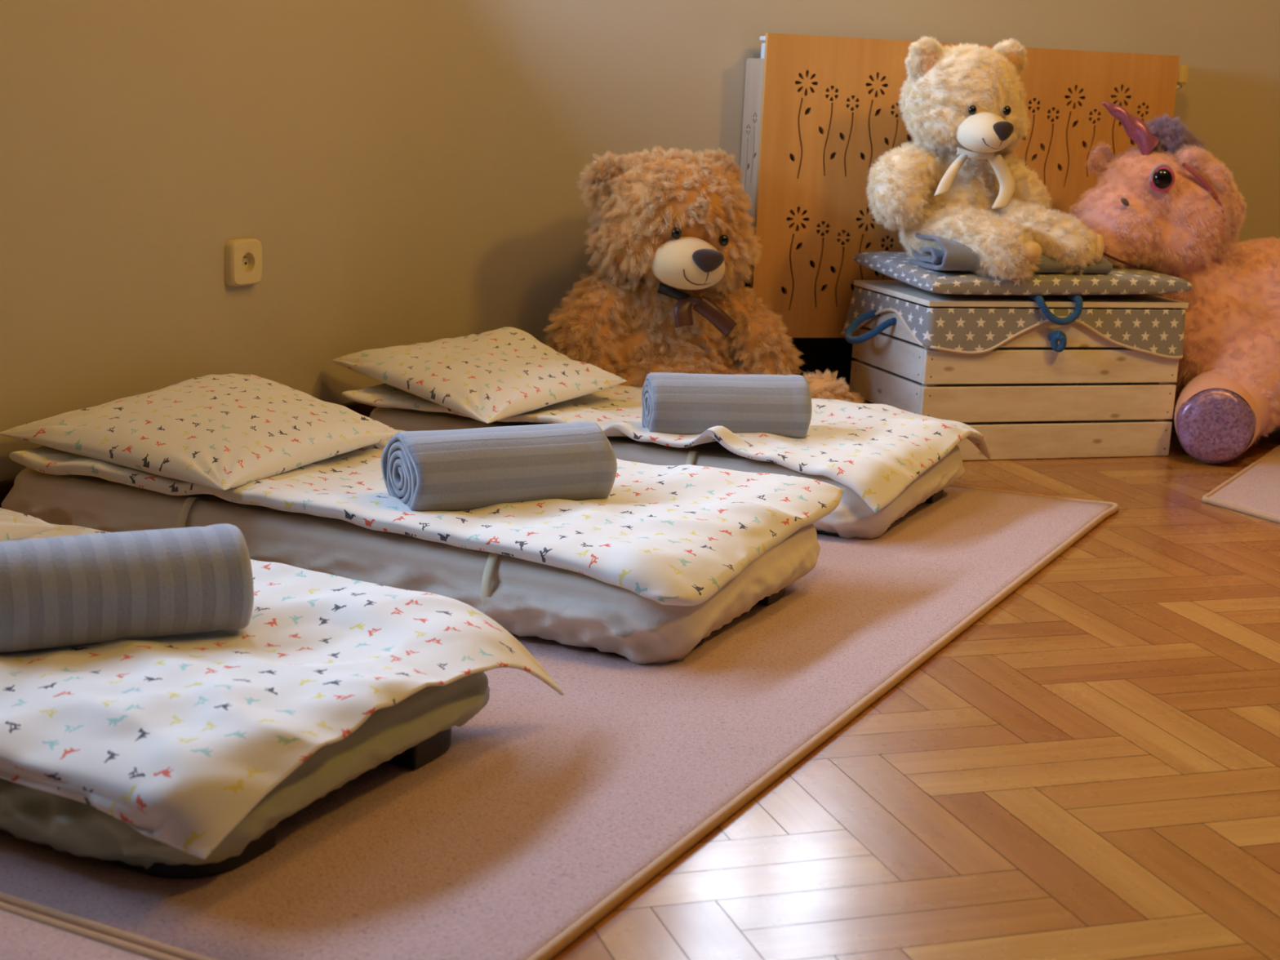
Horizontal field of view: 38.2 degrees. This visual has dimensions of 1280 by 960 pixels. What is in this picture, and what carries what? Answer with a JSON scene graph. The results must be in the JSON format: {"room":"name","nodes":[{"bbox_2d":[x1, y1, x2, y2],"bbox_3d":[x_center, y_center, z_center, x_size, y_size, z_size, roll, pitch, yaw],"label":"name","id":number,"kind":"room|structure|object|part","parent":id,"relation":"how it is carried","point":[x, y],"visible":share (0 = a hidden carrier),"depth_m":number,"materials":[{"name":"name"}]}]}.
{"room":"children's room","nodes":[
{"label":"children's room","id":0,"kind":"room"},
{"bbox_2d":[0,0,375,481],"bbox_3d":[-2.067,-0.944,1.408,0.260,2.750,6.124,9,14,26],"label":"wall","id":1,"kind":"structure","parent":0,"point":[140,139],"depth_m":3.62,"materials":[{"name":"paint"}]},
{"bbox_2d":[0,401,378,507],"bbox_3d":[-2.000,0.372,1.641,0.018,0.088,6.144,9,14,26],"label":"baseboard","id":2,"kind":"structure","parent":1,"relation":"attached to","point":[6,486],"depth_m":4.21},
{"bbox_2d":[224,238,262,286],"bbox_3d":[-0.817,-0.449,3.817,0.022,0.095,0.099,9,14,26],"label":"power socket","id":3,"kind":"object","parent":1,"relation":"attached to","point":[242,256],"visible":1,"depth_m":3.80,"materials":[{"name":"beige plastic"}]},
{"bbox_2d":[369,0,1279,386],"bbox_3d":[0.754,-1.548,4.772,3.410,2.750,0.438,-2,13,-21],"label":"wall","id":4,"kind":"structure","parent":0,"point":[489,115],"depth_m":4.50,"materials":[{"name":"paint"}]},
{"bbox_2d":[742,247,886,395],"bbox_3d":[0.760,-0.386,4.874,1.280,0.440,0.012,-1,13,-18],"label":"trim","id":5,"kind":"structure","parent":4,"relation":"attached to","point":[833,354],"depth_m":4.79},
{"bbox_2d":[738,32,1179,337],"bbox_3d":[0.816,-0.741,4.759,1.152,0.737,0.133,-1,13,-18],"label":"radiator cover","id":6,"kind":"object","parent":4,"relation":"attached to","point":[776,126],"visible":0.48,"depth_m":4.59,"materials":[{"name":"brown wood"}]},
{"bbox_3d":[0.276,-0.797,4.572,0.012,0.477,0.118,-1,13,-18],"label":"panel","id":7,"kind":"part","parent":6,"relation":"part of","materials":[{"name":"white wood"}]},
{"bbox_2d":[760,35,1189,243],"bbox_3d":[0.862,-0.853,4.741,1.201,0.496,0.070,-1,13,-18],"label":"radiator","id":8,"kind":"object","parent":4,"relation":"attached to","point":[1184,70],"visible":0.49,"depth_m":4.64,"materials":[{"name":"white metal"}]},
{"bbox_2d":[760,35,765,40],"bbox_3d":[0.815,-1.088,4.670,1.078,0.011,0.070,-1,13,-18],"label":"grille","id":9,"kind":"object","parent":8,"relation":"attached to","point":[762,37],"depth_m":4.51,"materials":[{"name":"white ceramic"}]},
{"bbox_2d":[551,411,1279,959],"bbox_3d":[1.118,0.601,1.476,6.525,0.002,8.990,9,14,26],"label":"floor","id":10,"kind":"structure","parent":0,"point":[1089,769],"depth_m":2.32,"materials":[{"name":"brown wood"}]},
{"bbox_2d":[0,901,182,959],"bbox_3d":[-1.484,0.607,0.858,1.642,0.015,2.587,9,14,26],"label":"rug","id":11,"kind":"object","parent":10,"relation":"on","point":[24,935],"visible":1,"depth_m":1.78,"materials":[{"name":"pink carpet"}]},
{"bbox_2d":[0,484,1119,959],"bbox_3d":[-0.308,0.165,3.126,1.658,0.015,2.621,9,14,26],"label":"rug","id":12,"kind":"object","parent":10,"relation":"on","point":[546,811],"visible":0.37,"depth_m":2.23,"materials":[{"name":"pink carpet"}]},
{"bbox_2d":[0,671,489,878],"bbox_3d":[-0.866,0.232,2.389,1.277,0.123,0.647,9,14,26],"label":"cot","id":13,"kind":"object","parent":12,"relation":"on","point":[415,731],"visible":0.33,"depth_m":1.97,"materials":[{"name":"fabric"}]},
{"bbox_3d":[-0.481,0.380,1.980,0.130,0.044,0.130,9,14,26],"label":"leg","id":14,"kind":"part","parent":13,"relation":"part of","materials":[{"name":"plastic"}]},
{"bbox_2d":[0,523,564,859],"bbox_3d":[-0.809,0.200,2.376,1.253,0.125,0.715,9,14,26],"label":"duvet","id":15,"kind":"object","parent":13,"relation":"on","point":[178,738],"visible":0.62,"depth_m":2.06,"materials":[{"name":"fabric"}]},
{"bbox_2d":[0,507,57,541],"bbox_3d":[-1.171,0.061,2.533,0.540,0.089,0.580,9,14,26],"label":"pillow","id":16,"kind":"object","parent":15,"relation":"on","point":[14,526],"visible":0.96,"depth_m":2.59,"materials":[{"name":"fabric"}]},
{"bbox_2d":[0,523,253,652],"bbox_3d":[-0.653,0.127,2.281,0.326,0.124,0.149,-4,14,-28],"label":"rolled blanket","id":17,"kind":"object","parent":15,"relation":"on","point":[65,590],"visible":1,"depth_m":2.23,"materials":[{"name":"grey fabric"}]},
{"bbox_3d":[-0.301,0.312,2.331,0.130,0.044,0.130,9,14,26],"label":"leg","id":18,"kind":"part","parent":13,"relation":"part of","materials":[{"name":"plastic"}]},
{"bbox_2d":[0,466,820,664],"bbox_3d":[-0.405,0.076,3.204,1.355,0.125,0.651,9,14,26],"label":"mattress","id":19,"kind":"object","parent":12,"relation":"on","point":[526,597],"visible":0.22,"depth_m":2.87,"materials":[{"name":"fabric"}]},
{"bbox_2d":[8,429,843,605],"bbox_3d":[-0.359,0.005,3.218,1.300,0.084,0.697,9,14,26],"label":"duvet","id":20,"kind":"object","parent":19,"relation":"on","point":[665,535],"visible":0.52,"depth_m":2.95,"materials":[{"name":"fabric"}]},
{"bbox_2d":[0,373,398,490],"bbox_3d":[-0.737,-0.107,3.380,0.567,0.105,0.725,9,14,26],"label":"pillow","id":21,"kind":"object","parent":20,"relation":"on","point":[227,431],"visible":0.98,"depth_m":3.20,"materials":[{"name":"fabric"}]},
{"bbox_2d":[380,421,617,511],"bbox_3d":[-0.230,-0.023,3.036,0.360,0.130,0.157,-4,14,-29],"label":"rolled blanket","id":22,"kind":"object","parent":20,"relation":"on","point":[466,468],"visible":0.97,"depth_m":2.97,"materials":[{"name":"grey fabric"}]},
{"bbox_3d":[0.012,0.229,2.777,0.130,0.044,0.130,9,14,26],"label":"leg","id":23,"kind":"part","parent":19,"relation":"part of","materials":[{"name":"fabric"}]},
{"bbox_3d":[0.182,0.165,3.106,0.130,0.044,0.130,9,14,26],"label":"leg","id":24,"kind":"part","parent":19,"relation":"part of","materials":[{"name":"plastic"}]},
{"bbox_2d":[368,407,964,539],"bbox_3d":[0.044,-0.068,3.956,1.214,0.125,0.634,9,14,26],"label":"mattress","id":25,"kind":"object","parent":12,"relation":"on","point":[853,518],"visible":0.27,"depth_m":3.65,"materials":[{"name":"fabric"}]},
{"bbox_2d":[341,383,991,512],"bbox_3d":[0.062,-0.131,3.983,1.247,0.129,0.709,9,14,26],"label":"duvet","id":26,"kind":"object","parent":25,"relation":"on","point":[876,451],"visible":0.59,"depth_m":3.72,"materials":[{"name":"fabric"}]},
{"bbox_2d":[331,326,627,423],"bbox_3d":[-0.291,-0.243,3.982,0.490,0.124,0.662,-6,15,-36],"label":"pillow","id":27,"kind":"object","parent":26,"relation":"on","point":[490,376],"visible":1,"depth_m":3.90,"materials":[{"name":"fabric"}]},
{"bbox_2d":[641,372,811,438],"bbox_3d":[0.173,-0.153,3.729,0.326,0.124,0.149,0,13,-10],"label":"rolled blanket","id":28,"kind":"object","parent":26,"relation":"on","point":[674,403],"visible":0.97,"depth_m":3.67,"materials":[{"name":"grey fabric"}]},
{"bbox_3d":[0.402,0.075,3.567,0.130,0.044,0.130,9,14,26],"label":"leg","id":29,"kind":"part","parent":25,"relation":"part of","materials":[{"name":"plastic"}]},
{"bbox_3d":[0.577,0.008,3.906,0.130,0.044,0.130,9,14,26],"label":"leg","id":30,"kind":"part","parent":25,"relation":"part of","materials":[{"name":"plastic"}]},
{"bbox_2d":[542,145,863,403],"bbox_3d":[0.175,-0.412,4.299,0.702,0.662,0.390,5,13,12],"label":"teddy bear","id":31,"kind":"object","parent":10,"relation":"on","point":[671,233],"visible":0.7,"depth_m":4.23},
{"bbox_2d":[840,280,1188,460],"bbox_3d":[0.886,-0.282,4.527,0.795,0.395,0.446,-1,13,-18],"label":"crate","id":32,"kind":"object","parent":10,"relation":"on","point":[1046,376],"visible":0.98,"depth_m":4.38,"materials":[{"name":"brown wood"}]},
{"bbox_3d":[0.564,-0.294,4.620,0.025,0.349,0.025,-1,13,-18],"label":"corner post","id":33,"kind":"part","parent":32,"relation":"part of","materials":[{"name":"white wood"}]},
{"bbox_3d":[0.553,-0.364,4.432,0.106,0.078,0.108,-1,13,-18],"label":"cord handle","id":34,"kind":"part","parent":32,"relation":"part of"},
{"bbox_3d":[0.671,-0.219,4.301,0.025,0.349,0.025,-1,13,-18],"label":"corner post","id":35,"kind":"part","parent":32,"relation":"part of","materials":[{"name":"brown wood"}]},
{"bbox_3d":[0.923,-0.455,4.517,0.692,0.013,0.412,-1,13,-18],"label":"lid","id":36,"kind":"part","parent":32,"relation":"part of","materials":[{"name":"brown wood"}]},
{"bbox_2d":[853,251,1191,295],"bbox_3d":[0.929,-0.500,4.484,0.715,0.066,0.410,-1,13,-18],"label":"seat cushion","id":37,"kind":"object","parent":32,"relation":"on","point":[1123,281],"visible":0.73,"depth_m":4.32,"materials":[{"name":"fabric"}]},
{"bbox_2d":[865,35,1105,284],"bbox_3d":[0.830,-0.753,4.333,0.532,0.536,0.338,7,13,18],"label":"teddy bear","id":38,"kind":"object","parent":37,"relation":"on","point":[962,105],"visible":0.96,"depth_m":4.29},
{"bbox_2d":[907,233,1112,274],"bbox_3d":[0.870,-0.534,4.354,0.451,0.082,0.188,-2,13,-19],"label":"folded blanket","id":39,"kind":"object","parent":37,"relation":"on","point":[954,255],"visible":0.54,"depth_m":4.26,"materials":[{"name":"fabric"}]},
{"bbox_3d":[1.158,-0.309,4.817,0.025,0.349,0.025,-1,13,-18],"label":"corner post","id":40,"kind":"part","parent":32,"relation":"part of","materials":[{"name":"wood"}]},
{"bbox_3d":[1.265,-0.234,4.497,0.025,0.349,0.025,-1,13,-18],"label":"corner post","id":41,"kind":"part","parent":32,"relation":"part of","materials":[{"name":"brown wood"}]},
{"bbox_2d":[1067,101,1279,462],"bbox_3d":[1.631,-0.512,4.694,1.232,0.831,0.645,-1,13,-18],"label":"plush unicorn","id":42,"kind":"object","parent":10,"relation":"on","point":[1165,206],"visible":0.88,"depth_m":4.48,"materials":[{"name":"pink fur"}]},
{"bbox_2d":[1201,444,1279,523],"bbox_3d":[1.819,0.048,4.120,1.160,0.015,1.468,-7,16,-37],"label":"rug","id":43,"kind":"object","parent":10,"relation":"on","point":[1254,491],"visible":1,"depth_m":4.10,"materials":[{"name":"pink carpet"}]}
]}

